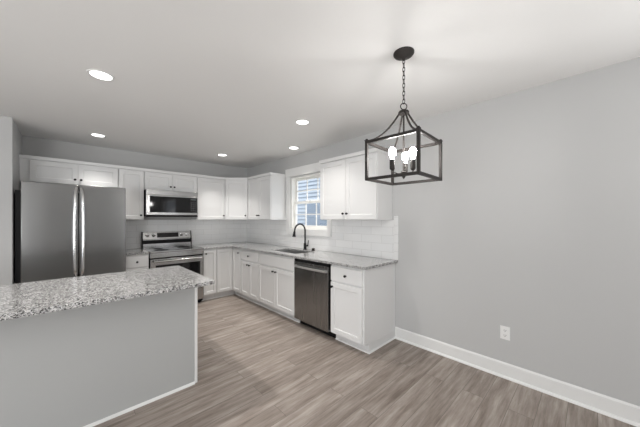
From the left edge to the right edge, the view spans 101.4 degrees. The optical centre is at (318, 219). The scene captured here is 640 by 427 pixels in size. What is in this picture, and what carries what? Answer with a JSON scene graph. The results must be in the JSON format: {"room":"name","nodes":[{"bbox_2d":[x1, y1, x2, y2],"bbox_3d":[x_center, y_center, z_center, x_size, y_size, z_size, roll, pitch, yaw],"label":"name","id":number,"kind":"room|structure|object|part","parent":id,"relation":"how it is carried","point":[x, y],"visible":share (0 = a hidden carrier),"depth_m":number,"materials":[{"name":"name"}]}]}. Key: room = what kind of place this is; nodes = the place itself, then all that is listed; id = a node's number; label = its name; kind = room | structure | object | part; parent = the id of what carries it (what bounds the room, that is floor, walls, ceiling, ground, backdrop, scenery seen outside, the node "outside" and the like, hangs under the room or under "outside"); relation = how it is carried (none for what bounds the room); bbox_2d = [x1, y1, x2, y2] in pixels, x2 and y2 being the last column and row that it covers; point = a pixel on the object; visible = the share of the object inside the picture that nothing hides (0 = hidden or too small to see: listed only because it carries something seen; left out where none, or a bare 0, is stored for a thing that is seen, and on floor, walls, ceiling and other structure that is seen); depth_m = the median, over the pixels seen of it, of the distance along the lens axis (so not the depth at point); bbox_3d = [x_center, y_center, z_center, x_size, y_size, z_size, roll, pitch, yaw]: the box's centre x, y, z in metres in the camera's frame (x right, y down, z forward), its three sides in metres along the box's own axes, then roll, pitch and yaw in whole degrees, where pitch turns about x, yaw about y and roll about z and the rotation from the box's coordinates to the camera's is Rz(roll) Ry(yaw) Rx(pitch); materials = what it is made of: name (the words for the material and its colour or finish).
{"room":"kitchen","nodes":[
{"label":"kitchen","id":0,"kind":"room"},
{"bbox_2d":[0,115,21,284],"bbox_3d":[-4.848,0.148,2.001,3.380,2.488,0.970,0,0,-44],"label":"wall","id":1,"kind":"structure","parent":0,"point":[10,135],"depth_m":2.80,"materials":[{"name":"grey paint"}]},
{"bbox_2d":[22,135,246,248],"bbox_3d":[-2.699,0.148,4.630,3.360,2.488,0.140,0,0,-44],"label":"wall","id":2,"kind":"structure","parent":0,"point":[34,146],"depth_m":4.17,"materials":[{"name":"grey paint"}]},
{"bbox_2d":[19,158,117,187],"bbox_3d":[-3.391,-0.608,3.623,0.964,0.284,0.356,0,0,-44],"label":"upper cabinet","id":3,"kind":"object","parent":2,"relation":"attached to","point":[30,170],"visible":0.95,"depth_m":3.47,"materials":[{"name":"white paint"}]},
{"bbox_3d":[-3.424,-0.605,3.400,0.444,0.266,0.020,0,0,-44],"label":"door","id":4,"kind":"part","parent":3,"relation":"part of","materials":[{"name":"white paint"}]},
{"bbox_3d":[-3.106,-0.605,3.704,0.430,0.266,0.020,0,0,-44],"label":"door","id":5,"kind":"part","parent":3,"relation":"part of","materials":[{"name":"white paint"}]},
{"bbox_2d":[118,169,143,219],"bbox_3d":[-2.925,-0.372,4.068,0.318,0.757,0.356,0,0,-44],"label":"upper cabinet","id":6,"kind":"object","parent":2,"relation":"attached to","point":[132,180],"visible":0.88,"depth_m":3.98,"materials":[{"name":"white paint"}]},
{"bbox_2d":[144,171,196,192],"bbox_3d":[-2.524,-0.608,4.451,0.786,0.284,0.356,0,0,-44],"label":"upper cabinet","id":7,"kind":"object","parent":2,"relation":"attached to","point":[152,180],"visible":0.97,"depth_m":4.32,"materials":[{"name":"white paint"}]},
{"bbox_3d":[-2.570,-0.605,4.217,0.386,0.266,0.020,0,0,-44],"label":"door","id":8,"kind":"part","parent":7,"relation":"part of","materials":[{"name":"white paint"}]},
{"bbox_2d":[144,189,197,216],"bbox_3d":[-2.505,-0.253,4.427,0.763,0.424,0.402,0,0,-44],"label":"microwave","id":9,"kind":"object","parent":7,"relation":"attached to","point":[157,203],"visible":0.99,"depth_m":4.25,"materials":[{"name":"silver metal"}]},
{"bbox_3d":[-2.379,-0.226,4.296,0.763,0.312,0.032,0,0,-44],"label":"door","id":10,"kind":"part","parent":9,"relation":"part of","materials":[{"name":"black glass"}]},
{"bbox_3d":[-2.144,-0.238,4.496,0.122,0.256,0.002,0,0,-44],"label":"control panel","id":11,"kind":"part","parent":9,"relation":"part of","materials":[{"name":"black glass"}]},
{"bbox_3d":[-2.288,-0.605,4.486,0.386,0.266,0.020,0,0,-44],"label":"door","id":12,"kind":"part","parent":7,"relation":"part of","materials":[{"name":"white paint"}]},
{"bbox_2d":[126,220,246,248],"bbox_3d":[-2.345,0.242,4.864,2.226,0.468,0.008,0,0,-44],"label":"backsplash","id":13,"kind":"structure","parent":2,"relation":"attached to","point":[202,231],"depth_m":4.93,"materials":[{"name":"white tile"}]},
{"bbox_2d":[191,177,224,219],"bbox_3d":[-2.053,-0.372,4.902,0.514,0.757,0.356,0,0,-44],"label":"upper cabinet","id":14,"kind":"object","parent":2,"relation":"attached to","point":[211,192],"visible":0.95,"depth_m":4.79,"materials":[{"name":"white paint"}]},
{"bbox_2d":[225,180,248,219],"bbox_3d":[-1.546,-0.372,5.197,0.626,0.757,0.631,0,0,-44],"label":"upper cabinet","id":15,"kind":"object","parent":2,"relation":"attached to","point":[236,191],"visible":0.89,"depth_m":4.97,"materials":[{"name":"white paint"}]},
{"bbox_2d":[307,203,326,225],"bbox_3d":[-0.036,-0.108,8.359,0.014,0.900,0.990,0,0,-44],"label":"window","id":16,"kind":"structure","parent":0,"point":[311,208],"depth_m":8.45,"materials":[{"name":"blue glass"}]},
{"bbox_2d":[0,0,639,167],"bbox_3d":[-1.089,-1.146,0.399,6.880,0.100,8.480,0,0,-44],"label":"ceiling","id":17,"kind":"structure","parent":0,"point":[195,80],"depth_m":1.81,"materials":[{"name":"white paint"}]},
{"bbox_2d":[90,133,105,136],"bbox_3d":[-2.864,-1.093,3.406,0.168,0.006,0.168,0,0,-44],"label":"recessed light","id":18,"kind":"object","parent":17,"relation":"in","point":[92,134],"visible":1,"depth_m":3.41,"materials":[{"name":"white paint"}]},
{"bbox_2d":[86,69,114,80],"bbox_3d":[-1.651,-1.093,1.989,0.168,0.006,0.168,0,0,-44],"label":"recessed light","id":19,"kind":"object","parent":17,"relation":"in","point":[98,74],"visible":1,"depth_m":1.99,"materials":[{"name":"white paint"}]},
{"bbox_2d":[295,119,309,124],"bbox_3d":[-0.178,-1.093,2.948,0.168,0.006,0.168,0,0,-44],"label":"recessed light","id":20,"kind":"object","parent":17,"relation":"in","point":[300,121],"visible":1,"depth_m":2.95,"materials":[{"name":"white paint"}]},
{"bbox_2d":[364,46,442,185],"bbox_3d":[0.562,-0.676,1.724,0.367,0.841,0.367,0,0,44],"label":"lantern chandelier","id":21,"kind":"object","parent":17,"relation":"hanging from","point":[402,54],"visible":1,"depth_m":1.70,"materials":[{"name":"brown metal"}]},
{"bbox_3d":[0.427,-0.608,1.722,0.230,0.196,0.012,0,0,-1],"label":"arm","id":22,"kind":"part","parent":21,"relation":"part of","materials":[{"name":"brown metal"}]},
{"bbox_2d":[389,147,401,173],"bbox_3d":[0.505,-0.378,1.704,0.115,0.173,0.058,0,0,-44],"label":"bulb","id":23,"kind":"object","parent":21,"relation":"attached to","point":[392,151],"depth_m":1.67,"materials":[{"name":"white glass"}]},
{"bbox_3d":[0.560,-0.608,1.860,0.012,0.196,0.230,0,0,-1],"label":"arm","id":24,"kind":"part","parent":21,"relation":"part of","materials":[{"name":"brown metal"}]},
{"bbox_3d":[0.562,-0.391,1.724,0.367,0.272,0.367,0,0,44],"label":"cage frame","id":25,"kind":"part","parent":21,"relation":"part of","materials":[{"name":"brown metal"}]},
{"bbox_3d":[0.562,-0.493,1.724,0.010,0.390,0.010,0,0,44],"label":"stem","id":26,"kind":"part","parent":21,"relation":"part of","materials":[{"name":"brown metal"}]},
{"bbox_2d":[402,152,408,171],"bbox_3d":[0.581,-0.378,1.777,0.104,0.173,0.059,0,0,-44],"label":"bulb","id":27,"kind":"object","parent":21,"relation":"attached to","point":[405,155],"depth_m":1.78,"materials":[{"name":"white glass"}]},
{"bbox_3d":[0.564,-0.608,1.589,0.012,0.196,0.230,0,0,-1],"label":"arm","id":28,"kind":"part","parent":21,"relation":"part of","materials":[{"name":"brown metal"}]},
{"bbox_2d":[409,147,415,171],"bbox_3d":[0.596,-0.378,1.700,0.046,0.173,0.085,0,0,-44],"label":"bulb","id":29,"kind":"object","parent":21,"relation":"attached to","point":[412,152],"depth_m":1.67,"materials":[{"name":"white glass"}]},
{"bbox_3d":[0.697,-0.608,1.726,0.230,0.196,0.012,0,0,-1],"label":"arm","id":30,"kind":"part","parent":21,"relation":"part of","materials":[{"name":"brown metal"}]},
{"bbox_2d":[93,294,635,426],"bbox_3d":[-1.089,1.417,0.399,6.600,0.050,8.200,0,0,-44],"label":"floor","id":31,"kind":"structure","parent":0,"point":[258,366],"depth_m":2.13,"materials":[{"name":"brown wood"}]},
{"bbox_2d":[15,181,125,283],"bbox_3d":[-3.161,0.488,3.404,0.970,1.806,0.913,0,0,-44],"label":"refrigerator","id":32,"kind":"object","parent":31,"relation":"on","point":[61,231],"visible":0.61,"depth_m":3.06,"materials":[{"name":"silver metal"}]},
{"bbox_3d":[-3.072,0.139,3.011,0.460,1.106,0.083,0,0,-44],"label":"door","id":33,"kind":"part","parent":32,"relation":"part of","materials":[{"name":"silver metal"}]},
{"bbox_3d":[-2.873,0.153,3.099,0.036,1.072,0.081,0,0,-22],"label":"handle","id":34,"kind":"part","parent":32,"relation":"part of","materials":[{"name":"silver metal"}]},
{"bbox_3d":[-2.831,0.153,3.141,0.081,1.072,0.037,0,0,31],"label":"handle","id":35,"kind":"part","parent":32,"relation":"part of","materials":[{"name":"silver metal"}]},
{"bbox_3d":[-2.737,0.139,3.332,0.456,1.106,0.083,0,0,-44],"label":"door","id":36,"kind":"part","parent":32,"relation":"part of","materials":[{"name":"silver metal"}]},
{"bbox_2d":[0,287,197,426],"bbox_3d":[-1.965,0.949,1.793,1.961,0.882,0.678,0,0,-44],"label":"kitchen island","id":37,"kind":"object","parent":31,"relation":"on","point":[93,365],"visible":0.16,"depth_m":1.78,"materials":[{"name":"grey paint"}]},
{"bbox_2d":[0,265,214,320],"bbox_3d":[-1.867,0.492,1.678,2.043,0.030,0.933,0,0,-44],"label":"island countertop","id":38,"kind":"structure","parent":37,"relation":"on","point":[18,300],"depth_m":1.78,"materials":[{"name":"stone"}]},
{"bbox_3d":[-1.745,1.382,1.545,1.937,0.018,0.016,0,0,-44],"label":"shoe moulding","id":39,"kind":"part","parent":37,"relation":"part of","materials":[{"name":"white paint"}]},
{"bbox_3d":[-1.044,0.949,2.232,0.024,0.882,0.016,0,0,-44],"label":"corner trim","id":40,"kind":"part","parent":37,"relation":"part of","materials":[{"name":"white paint"}]},
{"bbox_2d":[126,254,148,270],"bbox_3d":[-2.808,0.949,3.972,0.296,0.882,0.656,0,0,-44],"label":"base cabinet","id":41,"kind":"object","parent":31,"relation":"on","point":[133,262],"visible":0.31,"depth_m":3.76,"materials":[{"name":"white paint"}]},
{"bbox_3d":[-2.609,0.994,3.764,0.286,0.571,0.020,0,0,-44],"label":"door","id":42,"kind":"part","parent":41,"relation":"part of","materials":[{"name":"white paint"}]},
{"bbox_2d":[126,248,149,255],"bbox_3d":[-2.809,0.492,3.975,0.300,0.030,0.636,0,0,-44],"label":"countertop","id":43,"kind":"structure","parent":41,"relation":"on","point":[140,251],"depth_m":3.84,"materials":[{"name":"stone"}]},
{"bbox_2d":[141,231,202,302],"bbox_3d":[-2.391,0.798,4.313,0.761,1.186,0.713,0,0,-44],"label":"range","id":44,"kind":"object","parent":31,"relation":"on","point":[190,257],"visible":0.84,"depth_m":4.30,"materials":[{"name":"silver metal"}]},
{"bbox_2d":[143,246,199,251],"bbox_3d":[-2.397,0.489,4.319,0.761,0.018,0.555,0,0,-44],"label":"cooktop","id":45,"kind":"object","parent":44,"relation":"in","point":[150,248],"depth_m":4.30,"materials":[{"name":"black glass"}]},
{"bbox_3d":[-2.201,0.861,4.114,0.755,0.532,0.042,0,0,-44],"label":"oven door","id":46,"kind":"part","parent":44,"relation":"part of","materials":[{"name":"silver metal"}]},
{"bbox_3d":[-2.197,0.488,4.110,0.761,0.020,0.025,0,0,-44],"label":"trim","id":47,"kind":"part","parent":44,"relation":"part of","materials":[{"name":"silver metal"}]},
{"bbox_3d":[-2.205,0.538,4.118,0.761,0.078,0.029,0,0,-44],"label":"control panel","id":48,"kind":"part","parent":44,"relation":"part of","materials":[{"name":"silver metal"}]},
{"bbox_3d":[-2.165,0.627,4.077,0.691,0.026,0.060,0,0,-44],"label":"handle","id":49,"kind":"part","parent":44,"relation":"part of","materials":[{"name":"silver metal"}]},
{"bbox_3d":[-2.202,1.225,4.115,0.755,0.183,0.038,0,0,-44],"label":"storage drawer","id":50,"kind":"part","parent":44,"relation":"part of","materials":[{"name":"silver metal"}]},
{"bbox_2d":[203,249,215,299],"bbox_3d":[-2.055,0.949,4.692,0.226,0.882,0.656,0,0,-44],"label":"base cabinet","id":51,"kind":"object","parent":31,"relation":"on","point":[209,255],"visible":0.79,"depth_m":4.49,"materials":[{"name":"white paint"}]},
{"bbox_2d":[202,293,234,300],"bbox_3d":[-1.776,1.384,4.671,0.598,0.014,0.014,0,0,-44],"label":"trim","id":52,"kind":"structure","parent":31,"relation":"on","point":[233,293],"depth_m":4.67,"materials":[{"name":"white paint"}]},
{"bbox_2d":[214,247,245,297],"bbox_3d":[-1.549,0.949,4.990,0.916,0.882,0.924,0,0,-44],"label":"base cabinet","id":53,"kind":"object","parent":31,"relation":"on","point":[228,260],"visible":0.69,"depth_m":4.66,"materials":[{"name":"white paint"}]},
{"bbox_3d":[-1.668,0.905,4.664,0.280,0.750,0.020,0,0,-44],"label":"door","id":54,"kind":"part","parent":53,"relation":"part of","materials":[{"name":"white paint"}]},
{"bbox_3d":[-1.448,0.905,4.656,0.020,0.750,0.289,0,0,-44],"label":"door","id":55,"kind":"part","parent":53,"relation":"part of","materials":[{"name":"white paint"}]},
{"bbox_2d":[192,242,397,269],"bbox_3d":[-0.717,0.492,3.948,1.138,0.030,3.566,0,0,-44],"label":"countertop","id":56,"kind":"structure","parent":53,"relation":"on","point":[346,260],"depth_m":3.46,"materials":[{"name":"stone"}]},
{"bbox_2d":[276,249,306,253],"bbox_3d":[-0.397,0.599,3.994,0.362,0.208,0.632,0,0,-44],"label":"sink","id":57,"kind":"object","parent":56,"relation":"in","point":[286,250],"visible":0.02,"depth_m":4.24,"materials":[{"name":"silver metal"}]},
{"bbox_2d":[292,223,308,249],"bbox_3d":[-0.274,0.269,4.065,0.278,0.416,0.108,0,0,-44],"label":"faucet","id":58,"kind":"object","parent":56,"relation":"on","point":[294,232],"visible":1,"depth_m":4.13,"materials":[{"name":"black metal"}]},
{"bbox_3d":[-0.288,0.219,4.084,0.237,0.317,0.025,0,0,-44],"label":"spout","id":59,"kind":"part","parent":58,"relation":"part of","materials":[{"name":"black metal"}]},
{"bbox_2d":[241,249,263,305],"bbox_3d":[-0.933,0.949,4.534,0.656,0.882,0.584,0,0,-44],"label":"base cabinet","id":60,"kind":"object","parent":31,"relation":"on","point":[250,259],"visible":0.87,"depth_m":4.31,"materials":[{"name":"white paint"}]},
{"bbox_3d":[-1.240,0.994,4.439,0.020,0.571,0.285,0,0,-44],"label":"door","id":61,"kind":"part","parent":60,"relation":"part of","materials":[{"name":"white paint"}]},
{"bbox_3d":[-1.141,0.610,4.335,0.020,0.160,0.573,0,0,-44],"label":"drawer","id":62,"kind":"part","parent":60,"relation":"part of","materials":[{"name":"white paint"}]},
{"bbox_3d":[-1.042,0.994,4.231,0.020,0.571,0.285,0,0,-44],"label":"door","id":63,"kind":"part","parent":60,"relation":"part of","materials":[{"name":"white paint"}]},
{"bbox_2d":[235,293,299,322],"bbox_3d":[-0.906,1.384,4.205,0.014,0.014,1.889,0,0,-44],"label":"trim","id":64,"kind":"structure","parent":31,"relation":"on","point":[235,293],"depth_m":4.03,"materials":[{"name":"white paint"}]},
{"bbox_2d":[258,252,299,320],"bbox_3d":[-0.415,0.949,3.992,0.656,0.882,0.909,0,0,-44],"label":"base cabinet","id":65,"kind":"object","parent":31,"relation":"on","point":[275,272],"visible":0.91,"depth_m":3.75,"materials":[{"name":"white paint"}]},
{"bbox_3d":[-0.779,0.994,3.956,0.020,0.571,0.448,0,0,-44],"label":"door","id":66,"kind":"part","parent":65,"relation":"part of","materials":[{"name":"white paint"}]},
{"bbox_3d":[-0.623,0.610,3.793,0.020,0.160,0.898,0,0,-44],"label":"panel","id":67,"kind":"part","parent":65,"relation":"part of","materials":[{"name":"white paint"}]},
{"bbox_3d":[-0.468,0.994,3.630,0.020,0.571,0.448,0,0,-44],"label":"door","id":68,"kind":"part","parent":65,"relation":"part of","materials":[{"name":"white paint"}]},
{"bbox_2d":[293,258,335,337],"bbox_3d":[0.108,0.951,3.414,0.662,0.878,0.649,0,0,-44],"label":"dishwasher","id":69,"kind":"object","parent":31,"relation":"on","point":[312,279],"visible":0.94,"depth_m":3.18,"materials":[{"name":"silver metal"}]},
{"bbox_3d":[-0.117,0.604,3.207,0.050,0.028,0.577,0,0,-44],"label":"handle","id":70,"kind":"part","parent":69,"relation":"part of","materials":[{"name":"silver metal"}]},
{"bbox_2d":[335,338,367,353],"bbox_3d":[0.360,1.384,2.880,0.014,0.014,0.459,0,0,-44],"label":"trim","id":71,"kind":"structure","parent":31,"relation":"on","point":[349,344],"depth_m":2.87,"materials":[{"name":"white paint"}]},
{"bbox_2d":[330,264,394,351],"bbox_3d":[0.510,0.949,3.025,0.656,0.882,0.460,0,0,-44],"label":"base cabinet","id":72,"kind":"object","parent":31,"relation":"on","point":[362,301],"visible":0.95,"depth_m":2.82,"materials":[{"name":"white paint"}]},
{"bbox_3d":[0.297,0.610,2.831,0.020,0.160,0.435,0,0,-44],"label":"drawer","id":73,"kind":"part","parent":72,"relation":"part of","materials":[{"name":"white paint"}]},
{"bbox_3d":[0.297,0.994,2.831,0.020,0.571,0.435,0,0,-44],"label":"door","id":74,"kind":"part","parent":72,"relation":"part of","materials":[{"name":"white paint"}]},
{"bbox_2d":[368,337,394,353],"bbox_3d":[0.706,1.384,2.882,0.516,0.014,0.014,0,0,-44],"label":"trim","id":75,"kind":"structure","parent":72,"relation":"attached to","point":[393,338],"depth_m":2.87,"materials":[{"name":"white paint"}]},
{"bbox_2d":[247,57,639,405],"bbox_3d":[1.395,0.148,2.677,0.140,2.488,8.340,0,0,-44],"label":"wall","id":76,"kind":"structure","parent":0,"point":[530,227],"depth_m":2.17,"materials":[{"name":"grey paint"}]},
{"bbox_2d":[248,175,285,219],"bbox_3d":[-0.965,-0.372,4.784,0.356,0.757,0.778,0,0,-44],"label":"upper cabinet","id":77,"kind":"object","parent":76,"relation":"attached to","point":[266,194],"visible":0.98,"depth_m":4.57,"materials":[{"name":"white paint"}]},
{"bbox_2d":[19,154,284,179],"bbox_3d":[-2.276,-0.772,4.270,3.375,0.042,0.941,0,0,-23],"label":"trim","id":78,"kind":"structure","parent":77,"relation":"on","point":[20,155],"depth_m":3.98,"materials":[{"name":"white paint"}]},
{"bbox_3d":[-1.197,-0.369,4.828,0.020,0.739,0.382,0,0,-44],"label":"door","id":79,"kind":"part","parent":77,"relation":"part of","materials":[{"name":"white paint"}]},
{"bbox_3d":[-0.931,-0.369,4.550,0.020,0.739,0.382,0,0,-44],"label":"door","id":80,"kind":"part","parent":77,"relation":"part of","materials":[{"name":"white paint"}]},
{"bbox_2d":[286,177,290,233],"bbox_3d":[-0.523,-0.238,4.567,0.020,0.990,0.102,0,0,-44],"label":"trim","id":81,"kind":"structure","parent":76,"relation":"attached to","point":[288,179],"depth_m":4.55,"materials":[{"name":"white paint"}]},
{"bbox_2d":[285,162,320,177],"bbox_3d":[-0.186,-0.802,4.209,0.028,0.136,1.118,0,0,-44],"label":"trim","id":82,"kind":"structure","parent":76,"relation":"attached to","point":[315,167],"depth_m":4.25,"materials":[{"name":"white paint"}]},
{"bbox_2d":[290,228,326,236],"bbox_3d":[-0.178,0.206,4.207,0.020,0.101,0.894,0,0,-44],"label":"trim","id":83,"kind":"structure","parent":76,"relation":"attached to","point":[311,232],"depth_m":4.12,"materials":[{"name":"white paint"}]},
{"bbox_2d":[291,173,326,229],"bbox_3d":[-0.120,-0.281,4.252,0.125,0.875,0.880,0,0,-44],"label":"window","id":84,"kind":"structure","parent":76,"relation":"in","point":[294,181],"depth_m":4.38,"materials":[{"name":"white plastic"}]},
{"bbox_3d":[-0.096,-0.482,4.275,0.030,0.437,0.844,0,0,-44],"label":"frame","id":85,"kind":"part","parent":84,"relation":"part of","materials":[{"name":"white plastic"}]},
{"bbox_3d":[-0.119,-0.082,4.253,0.030,0.442,0.844,0,0,-44],"label":"frame","id":86,"kind":"part","parent":84,"relation":"part of","materials":[{"name":"white plastic"}]},
{"bbox_2d":[247,216,397,259],"bbox_3d":[-0.304,0.218,4.347,0.008,0.516,3.578,0,0,-44],"label":"backsplash","id":87,"kind":"structure","parent":76,"relation":"attached to","point":[370,238],"depth_m":3.63,"materials":[{"name":"white tile"}]},
{"bbox_2d":[327,220,331,236],"bbox_3d":[0.161,-0.238,3.851,0.020,0.990,0.088,0,0,-44],"label":"trim","id":88,"kind":"structure","parent":76,"relation":"attached to","point":[329,222],"depth_m":3.83,"materials":[{"name":"white paint"}]},
{"bbox_2d":[319,148,391,219],"bbox_3d":[0.438,-0.393,3.317,0.356,0.800,0.918,0,0,-44],"label":"upper cabinet","id":89,"kind":"object","parent":76,"relation":"attached to","point":[345,194],"visible":0.98,"depth_m":3.11,"materials":[{"name":"white paint"}]},
{"bbox_3d":[0.184,-0.369,3.383,0.020,0.739,0.444,0,0,-44],"label":"door","id":90,"kind":"part","parent":89,"relation":"part of","materials":[{"name":"white paint"}]},
{"bbox_3d":[0.446,-0.772,3.325,0.334,0.042,0.918,0,0,-44],"label":"crown moulding","id":91,"kind":"part","parent":89,"relation":"part of","materials":[{"name":"white paint"}]},
{"bbox_3d":[0.492,-0.369,3.061,0.020,0.739,0.444,0,0,-44],"label":"door","id":92,"kind":"part","parent":89,"relation":"part of","materials":[{"name":"white paint"}]},
{"bbox_2d":[500,325,509,340],"bbox_3d":[1.645,1.001,2.308,0.008,0.116,0.072,0,0,-44],"label":"wall outlet","id":93,"kind":"object","parent":76,"relation":"attached to","point":[504,331],"visible":1,"depth_m":2.31,"materials":[{"name":"white plastic"}]},
{"bbox_2d":[395,327,639,426],"bbox_3d":[2.507,1.327,1.389,0.031,0.129,4.661,0,0,-44],"label":"baseboard","id":94,"kind":"structure","parent":76,"relation":"attached to","point":[628,413],"depth_m":2.16,"materials":[{"name":"white paint"}]},
{"label":"outside","id":95,"kind":"structure","parent":0,"visible":0},
{"bbox_3d":[3.170,2.042,7.376,8.800,0.100,14.000,0,0,-44],"label":"ground","id":96,"kind":"structure","parent":95,"visible":0},
{"bbox_2d":[297,178,326,225],"bbox_3d":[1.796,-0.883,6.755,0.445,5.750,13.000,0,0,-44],"label":"house","id":97,"kind":"structure","parent":96,"relation":"on","point":[312,183],"depth_m":8.66,"materials":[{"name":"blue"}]}
]}

